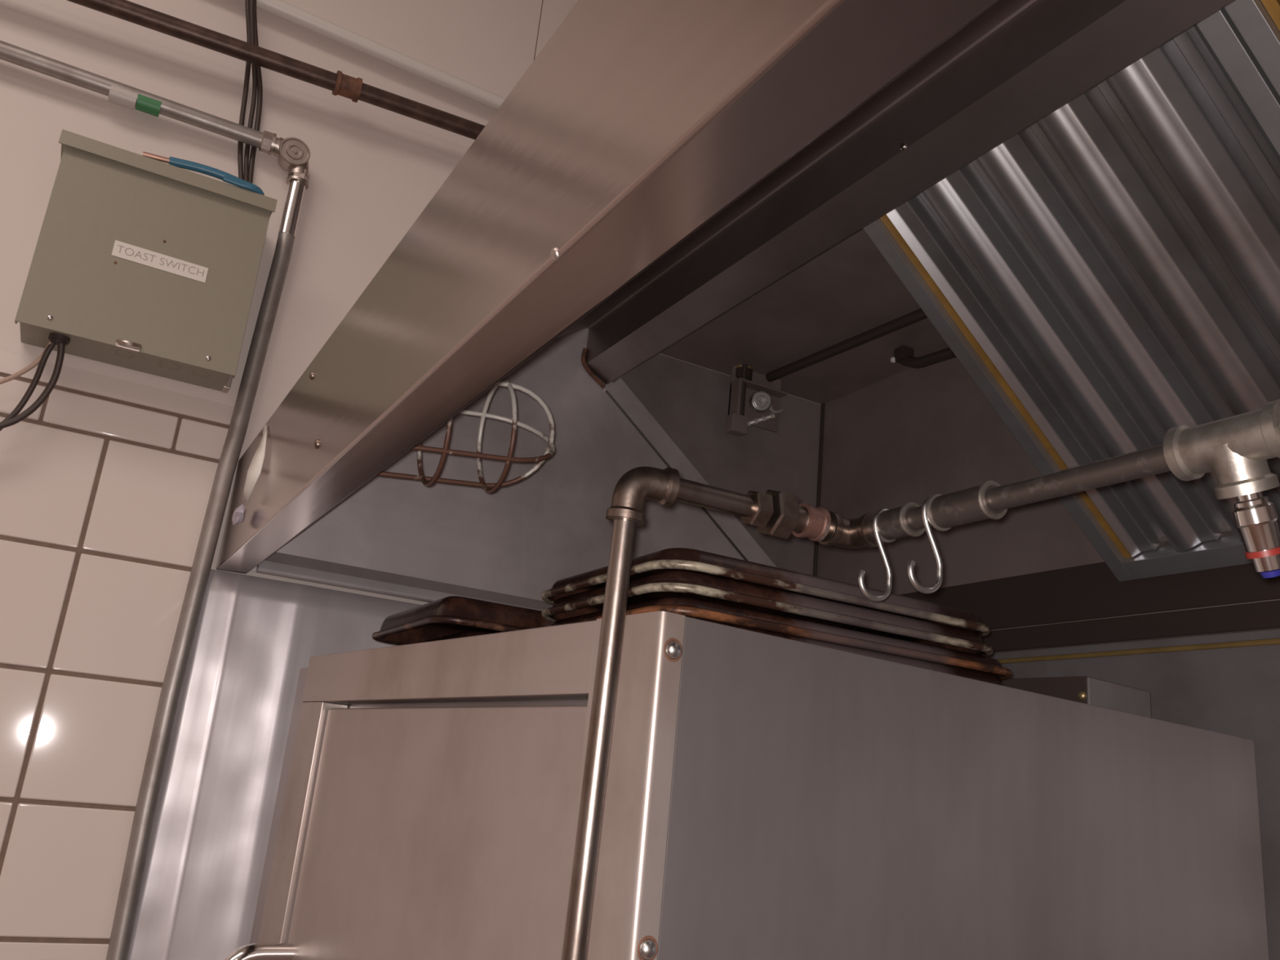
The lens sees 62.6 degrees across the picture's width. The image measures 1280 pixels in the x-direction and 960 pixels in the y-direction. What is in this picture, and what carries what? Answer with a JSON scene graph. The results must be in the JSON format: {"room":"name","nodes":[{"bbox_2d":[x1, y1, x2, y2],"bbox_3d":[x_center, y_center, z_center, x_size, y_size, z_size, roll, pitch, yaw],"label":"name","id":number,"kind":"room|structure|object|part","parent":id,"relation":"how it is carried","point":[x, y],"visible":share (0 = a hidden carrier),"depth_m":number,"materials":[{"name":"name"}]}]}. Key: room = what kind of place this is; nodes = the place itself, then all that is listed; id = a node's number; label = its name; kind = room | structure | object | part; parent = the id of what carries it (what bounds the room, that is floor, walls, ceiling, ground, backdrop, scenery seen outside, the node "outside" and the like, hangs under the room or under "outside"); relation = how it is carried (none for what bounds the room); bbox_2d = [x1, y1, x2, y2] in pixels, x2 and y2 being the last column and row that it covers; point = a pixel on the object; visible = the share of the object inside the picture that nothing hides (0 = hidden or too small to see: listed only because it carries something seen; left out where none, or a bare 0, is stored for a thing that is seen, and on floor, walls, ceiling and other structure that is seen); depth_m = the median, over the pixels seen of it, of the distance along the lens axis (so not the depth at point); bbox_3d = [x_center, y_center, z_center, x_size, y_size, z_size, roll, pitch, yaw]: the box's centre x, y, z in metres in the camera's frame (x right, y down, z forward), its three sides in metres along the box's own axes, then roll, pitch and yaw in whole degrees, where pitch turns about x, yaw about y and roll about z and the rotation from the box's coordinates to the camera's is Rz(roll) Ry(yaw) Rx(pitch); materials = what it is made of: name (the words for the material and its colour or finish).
{"room":"commercial kitchen","nodes":[
{"label":"commercial kitchen","id":0,"kind":"room"},
{"bbox_2d":[0,0,819,959],"bbox_3d":[-1.495,0.064,0.980,4.300,3.350,0.124,14,-18,-26],"label":"wall","id":1,"kind":"structure","parent":0,"point":[105,487],"depth_m":1.42,"materials":[{"name":"white tile"}]},
{"bbox_2d":[14,128,277,393],"bbox_3d":[-0.656,-0.281,1.406,0.268,0.268,0.112,14,-18,-26],"label":"switch box","id":2,"kind":"object","parent":1,"relation":"attached to","point":[140,263],"visible":1,"depth_m":1.37,"materials":[{"name":"grey metal"}]},
{"bbox_2d":[0,341,51,384],"bbox_3d":[-0.791,-0.140,1.316,0.100,0.097,0.020,8,-17,-8],"label":"cable","id":3,"kind":"object","parent":2,"relation":"attached to","point":[34,363],"visible":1,"depth_m":1.32,"materials":[{"name":"white plastic"}]},
{"bbox_2d":[0,342,55,431],"bbox_3d":[-0.809,-0.053,1.292,0.122,0.283,0.030,9,-17,-12],"label":"cable","id":4,"kind":"object","parent":2,"relation":"hanging from","point":[26,397],"visible":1,"depth_m":1.32,"materials":[{"name":"black rubber"}]},
{"bbox_2d":[0,342,65,428],"bbox_3d":[-0.809,-0.111,1.295,0.157,0.170,0.032,11,-17,-16],"label":"cable","id":5,"kind":"object","parent":2,"relation":"attached to","point":[60,350],"visible":1,"depth_m":1.32,"materials":[{"name":"black rubber"}]},
{"bbox_3d":[-0.625,-0.285,1.374,0.114,0.023,0.001,14,-18,-26],"label":"label plate","id":6,"kind":"part","parent":2,"relation":"part of","materials":[{"name":"white plastic"}]},
{"bbox_2d":[142,151,264,195],"bbox_3d":[-0.587,-0.417,1.424,0.158,0.016,0.021,16,-19,-31],"label":"wire","id":7,"kind":"object","parent":2,"relation":"on","point":[181,163],"visible":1,"depth_m":1.42,"materials":[{"name":"blue plastic"}]},
{"bbox_2d":[222,176,262,194],"bbox_3d":[-0.543,-0.403,1.440,0.052,0.008,0.010,16,-19,-31],"label":"wire","id":8,"kind":"object","parent":2,"relation":"on","point":[233,182],"visible":1,"depth_m":1.44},
{"bbox_2d":[0,40,310,959],"bbox_3d":[-1.986,0.339,0.538,3.172,2.482,0.037,14,-18,-26],"label":"conduit","id":9,"kind":"object","parent":1,"relation":"attached to","point":[293,154],"visible":1,"depth_m":1.43,"materials":[{"name":"metal"}]},
{"bbox_2d":[237,0,251,179],"bbox_3d":[-0.564,-0.873,1.644,0.081,1.010,0.030,21,-22,-41],"label":"cable","id":10,"kind":"object","parent":1,"relation":"attached to","point":[240,144],"visible":0.59,"depth_m":1.57,"materials":[{"name":"black rubber"}]},
{"bbox_2d":[244,0,257,181],"bbox_3d":[-0.547,-0.873,1.637,0.035,1.010,0.078,-1,-18,22],"label":"cable","id":11,"kind":"object","parent":1,"relation":"attached to","point":[251,2],"visible":0.67,"depth_m":1.57,"materials":[{"name":"black rubber"}]},
{"bbox_2d":[248,0,262,183],"bbox_3d":[-0.545,-0.871,1.644,0.028,1.010,0.076,-3,-19,27],"label":"cable","id":12,"kind":"object","parent":1,"relation":"attached to","point":[260,86],"visible":0.59,"depth_m":1.57,"materials":[{"name":"black rubber"}]},
{"bbox_2d":[127,568,421,959],"bbox_3d":[-0.227,1.104,1.382,1.015,1.832,0.008,14,-18,-26],"label":"cladding","id":13,"kind":"object","parent":1,"relation":"attached to","point":[254,636],"visible":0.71,"depth_m":1.38,"materials":[{"name":"metal"}]},
{"bbox_2d":[66,0,485,139],"bbox_3d":[-1.420,-0.822,1.110,4.159,0.156,0.037,14,-18,-26],"label":"pipe","id":14,"kind":"object","parent":1,"relation":"attached to","point":[341,84],"visible":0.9,"depth_m":1.56,"materials":[{"name":"brown metal"}]},
{"bbox_2d":[240,0,505,110],"bbox_3d":[-1.419,-0.942,1.174,4.164,0.089,0.024,14,-18,-26],"label":"pipe","id":15,"kind":"object","parent":1,"relation":"attached to","point":[279,8],"visible":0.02,"depth_m":1.68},
{"bbox_3d":[-1.688,-1.326,1.135,3.498,0.645,0.008,14,-18,-26],"label":"panel","id":16,"kind":"part","parent":1,"relation":"part of","materials":[{"name":"beige paint"}]},
{"bbox_3d":[0.181,-0.858,2.091,0.800,0.645,0.008,14,-18,-26],"label":"panel","id":17,"kind":"part","parent":1,"relation":"part of","materials":[{"name":"beige paint"}]},
{"bbox_2d":[988,629,1279,959],"bbox_3d":[1.361,0.080,0.081,0.128,3.350,4.420,14,-18,-26],"label":"wall","id":18,"kind":"structure","parent":0,"point":[1235,691],"depth_m":1.22,"materials":[{"name":"metal"}]},
{"bbox_2d":[215,0,1279,653],"bbox_3d":[0.682,-0.350,0.312,1.026,0.510,3.297,14,-18,-26],"label":"exhaust hood","id":19,"kind":"object","parent":18,"relation":"attached to","point":[700,183],"depth_m":1.23,"materials":[{"name":"metal"}]},
{"bbox_3d":[-0.451,-0.013,1.226,0.017,0.128,0.079,14,-18,-26],"label":"tape strip","id":20,"kind":"part","parent":19,"relation":"part of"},
{"bbox_2d":[375,378,555,493],"bbox_3d":[-0.208,-0.050,1.079,0.251,0.139,0.130,14,-18,-26],"label":"light","id":21,"kind":"object","parent":19,"relation":"attached to","point":[426,481],"visible":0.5,"depth_m":1.09,"materials":[{"name":"paint"}]},
{"bbox_3d":[-0.110,-0.017,1.712,0.997,0.504,0.002,14,-18,-26],"label":"panel","id":22,"kind":"part","parent":19,"relation":"part of","materials":[{"name":"metal"}]},
{"bbox_3d":[0.125,0.051,1.824,0.455,0.377,0.006,14,-18,-26],"label":"filter rail","id":23,"kind":"part","parent":19,"relation":"part of","materials":[{"name":"metal"}]},
{"bbox_3d":[0.119,0.005,1.834,0.479,0.419,0.002,14,-18,-26],"label":"panel","id":24,"kind":"part","parent":19,"relation":"part of","materials":[{"name":"metal"}]},
{"bbox_3d":[0.167,-0.095,1.816,0.033,0.032,0.025,14,-18,-26],"label":"rod","id":25,"kind":"part","parent":19,"relation":"part of","materials":[{"name":"metal"}]},
{"bbox_3d":[0.208,-0.135,1.846,0.116,0.133,0.065,11,-17,-17],"label":"fusible link bracket","id":26,"kind":"part","parent":19,"relation":"part of","materials":[{"name":"grey metal"}]},
{"bbox_3d":[0.206,-0.104,1.819,0.054,0.029,0.012,4,-17,7],"label":"link rod","id":27,"kind":"part","parent":19,"relation":"part of","materials":[{"name":"silver metal"}]},
{"bbox_2d":[765,308,927,382],"bbox_3d":[0.389,-0.237,1.628,0.017,0.017,0.586,15,-19,-30],"label":"conduit","id":28,"kind":"object","parent":19,"relation":"attached to","point":[917,315],"visible":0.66,"depth_m":1.70,"materials":[{"name":"black metal"}]},
{"bbox_2d":[890,345,955,368],"bbox_3d":[0.457,-0.201,1.690,0.028,0.044,0.119,18,-20,-36],"label":"fitting","id":29,"kind":"object","parent":19,"relation":"attached to","point":[904,355],"visible":0.99,"depth_m":1.69,"materials":[{"name":"black metal"}]},
{"bbox_3d":[1.125,-0.242,0.535,0.006,0.501,3.290,14,-18,-26],"label":"panel","id":30,"kind":"part","parent":19,"relation":"part of","materials":[{"name":"metal"}]},
{"bbox_2d":[863,7,1279,581],"bbox_3d":[0.544,-0.151,1.100,0.480,0.395,0.438,14,-18,-26],"label":"filter","id":31,"kind":"object","parent":19,"relation":"attached to","point":[1106,274],"visible":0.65,"depth_m":1.09,"materials":[{"name":"metal"}]},
{"bbox_3d":[1.103,-0.020,0.458,0.004,0.030,3.270,14,-18,-26],"label":"rail","id":32,"kind":"part","parent":19,"relation":"part of","materials":[{"name":"grey metal"}]},
{"bbox_2d":[1224,0,1279,96],"bbox_3d":[0.758,-0.241,0.726,0.480,0.395,0.438,14,-18,-26],"label":"filter","id":33,"kind":"object","parent":19,"relation":"attached to","point":[1258,21],"visible":1,"depth_m":0.85,"materials":[{"name":"metal"}]},
{"bbox_2d":[996,638,1279,663],"bbox_3d":[1.151,-0.009,0.382,0.007,0.008,2.900,14,-18,-26],"label":"trim","id":34,"kind":"structure","parent":18,"relation":"attached to","point":[1271,641],"depth_m":1.30,"materials":[{"name":"metal"}]},
{"bbox_3d":[-0.658,1.262,-1.356,4.400,0.100,4.420,14,-18,-26],"label":"floor","id":35,"kind":"structure","parent":0,"visible":0},
{"bbox_2d":[223,611,1268,959],"bbox_3d":[0.014,1.053,0.922,0.856,1.714,0.727,17,-20,-33],"label":"oven","id":36,"kind":"object","parent":35,"relation":"on","point":[767,797],"visible":0.94,"depth_m":0.82,"materials":[{"name":"metal"}]},
{"bbox_3d":[-0.401,0.677,0.988,0.078,0.451,0.021,17,-20,-33],"label":"door handle","id":37,"kind":"part","parent":36,"relation":"part of","materials":[{"name":"silver metal"}]},
{"bbox_3d":[-0.463,1.036,1.003,0.024,1.702,0.045,17,-20,-33],"label":"trim","id":38,"kind":"part","parent":36,"relation":"part of","materials":[{"name":"metal"}]},
{"bbox_3d":[-0.227,0.707,0.800,0.024,1.050,0.522,17,-20,-33],"label":"door","id":39,"kind":"part","parent":36,"relation":"part of","materials":[{"name":"metal"}]},
{"bbox_2d":[417,631,494,643],"bbox_3d":[-0.070,0.202,1.128,0.342,0.020,0.230,14,-18,-26],"label":"sheet pan","id":40,"kind":"object","parent":36,"relation":"on","point":[467,633],"visible":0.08,"depth_m":0.99,"materials":[{"name":"brown metal"}]},
{"bbox_2d":[371,595,554,644],"bbox_3d":[-0.089,0.174,1.124,0.346,0.029,0.243,14,-18,-26],"label":"sheet pan","id":41,"kind":"object","parent":40,"relation":"on","point":[450,615],"visible":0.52,"depth_m":0.99,"materials":[{"name":"brown metal"}]},
{"bbox_3d":[-0.253,0.966,0.718,0.030,1.714,0.677,17,-20,-33],"label":"frame","id":42,"kind":"part","parent":36,"relation":"part of","materials":[{"name":"metal"}]},
{"bbox_2d":[686,616,1003,685],"bbox_3d":[0.119,0.167,0.949,0.374,0.020,0.253,14,-18,-26],"label":"sheet pan","id":43,"kind":"object","parent":36,"relation":"on","point":[979,675],"visible":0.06,"depth_m":0.87,"materials":[{"name":"orange metal"}]},
{"bbox_2d":[551,596,1012,679],"bbox_3d":[0.120,0.153,0.954,0.374,0.017,0.253,14,-18,-26],"label":"sheet pan","id":44,"kind":"object","parent":43,"relation":"on","point":[686,606],"visible":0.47,"depth_m":0.83,"materials":[{"name":"brown metal"}]},
{"bbox_2d":[541,569,993,656],"bbox_3d":[0.112,0.133,0.958,0.354,0.020,0.253,14,-18,-26],"label":"sheet pan","id":45,"kind":"object","parent":44,"relation":"on","point":[672,583],"visible":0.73,"depth_m":0.87,"materials":[{"name":"silver metal"}]},
{"bbox_2d":[541,547,990,636],"bbox_3d":[0.111,0.116,0.964,0.350,0.020,0.259,14,-18,-26],"label":"sheet pan","id":46,"kind":"object","parent":45,"relation":"on","point":[672,558],"visible":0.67,"depth_m":0.86,"materials":[{"name":"silver metal"}]},
{"bbox_3d":[0.258,1.001,0.664,0.769,1.714,0.003,17,-20,-33],"label":"panel","id":47,"kind":"part","parent":36,"relation":"part of","materials":[{"name":"silver metal"}]},
{"bbox_2d":[1001,675,1151,717],"bbox_3d":[0.434,0.229,1.081,0.114,0.037,0.124,17,-20,-33],"label":"vent box","id":48,"kind":"object","parent":36,"relation":"on","point":[1083,689],"visible":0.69,"depth_m":1.03,"materials":[{"name":"metal"}]},
{"bbox_3d":[0.471,0.219,1.034,0.108,0.036,0.003,17,-20,-33],"label":"plate","id":49,"kind":"part","parent":48,"relation":"part of","materials":[{"name":"metal"}]},
{"bbox_2d":[561,399,1279,959],"bbox_3d":[0.142,0.846,0.353,0.512,1.812,0.186,-8,-21,38],"label":"gas pipe","id":50,"kind":"object","parent":35,"relation":"on","point":[1237,448],"visible":0.98,"depth_m":0.64,"materials":[{"name":"metal"}]},
{"bbox_2d":[857,508,892,601],"bbox_3d":[0.164,0.051,0.723,0.036,0.067,0.006,14,-18,-26],"label":"s-hook","id":51,"kind":"object","parent":50,"relation":"hanging from","point":[889,574],"visible":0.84,"depth_m":0.72,"materials":[{"name":"metal"}]},
{"bbox_2d":[907,495,942,593],"bbox_3d":[0.187,0.041,0.683,0.036,0.067,0.006,14,-18,-26],"label":"s-hook","id":52,"kind":"object","parent":50,"relation":"hanging from","point":[913,580],"visible":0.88,"depth_m":0.68,"materials":[{"name":"metal"}]},
{"bbox_2d":[1231,491,1279,577],"bbox_3d":[0.304,0.026,0.517,0.027,0.044,0.019,14,-18,-26],"label":"pipe fitting","id":53,"kind":"object","parent":50,"relation":"attached to","point":[1255,517],"depth_m":0.51,"materials":[{"name":"silver metal"}]}
]}

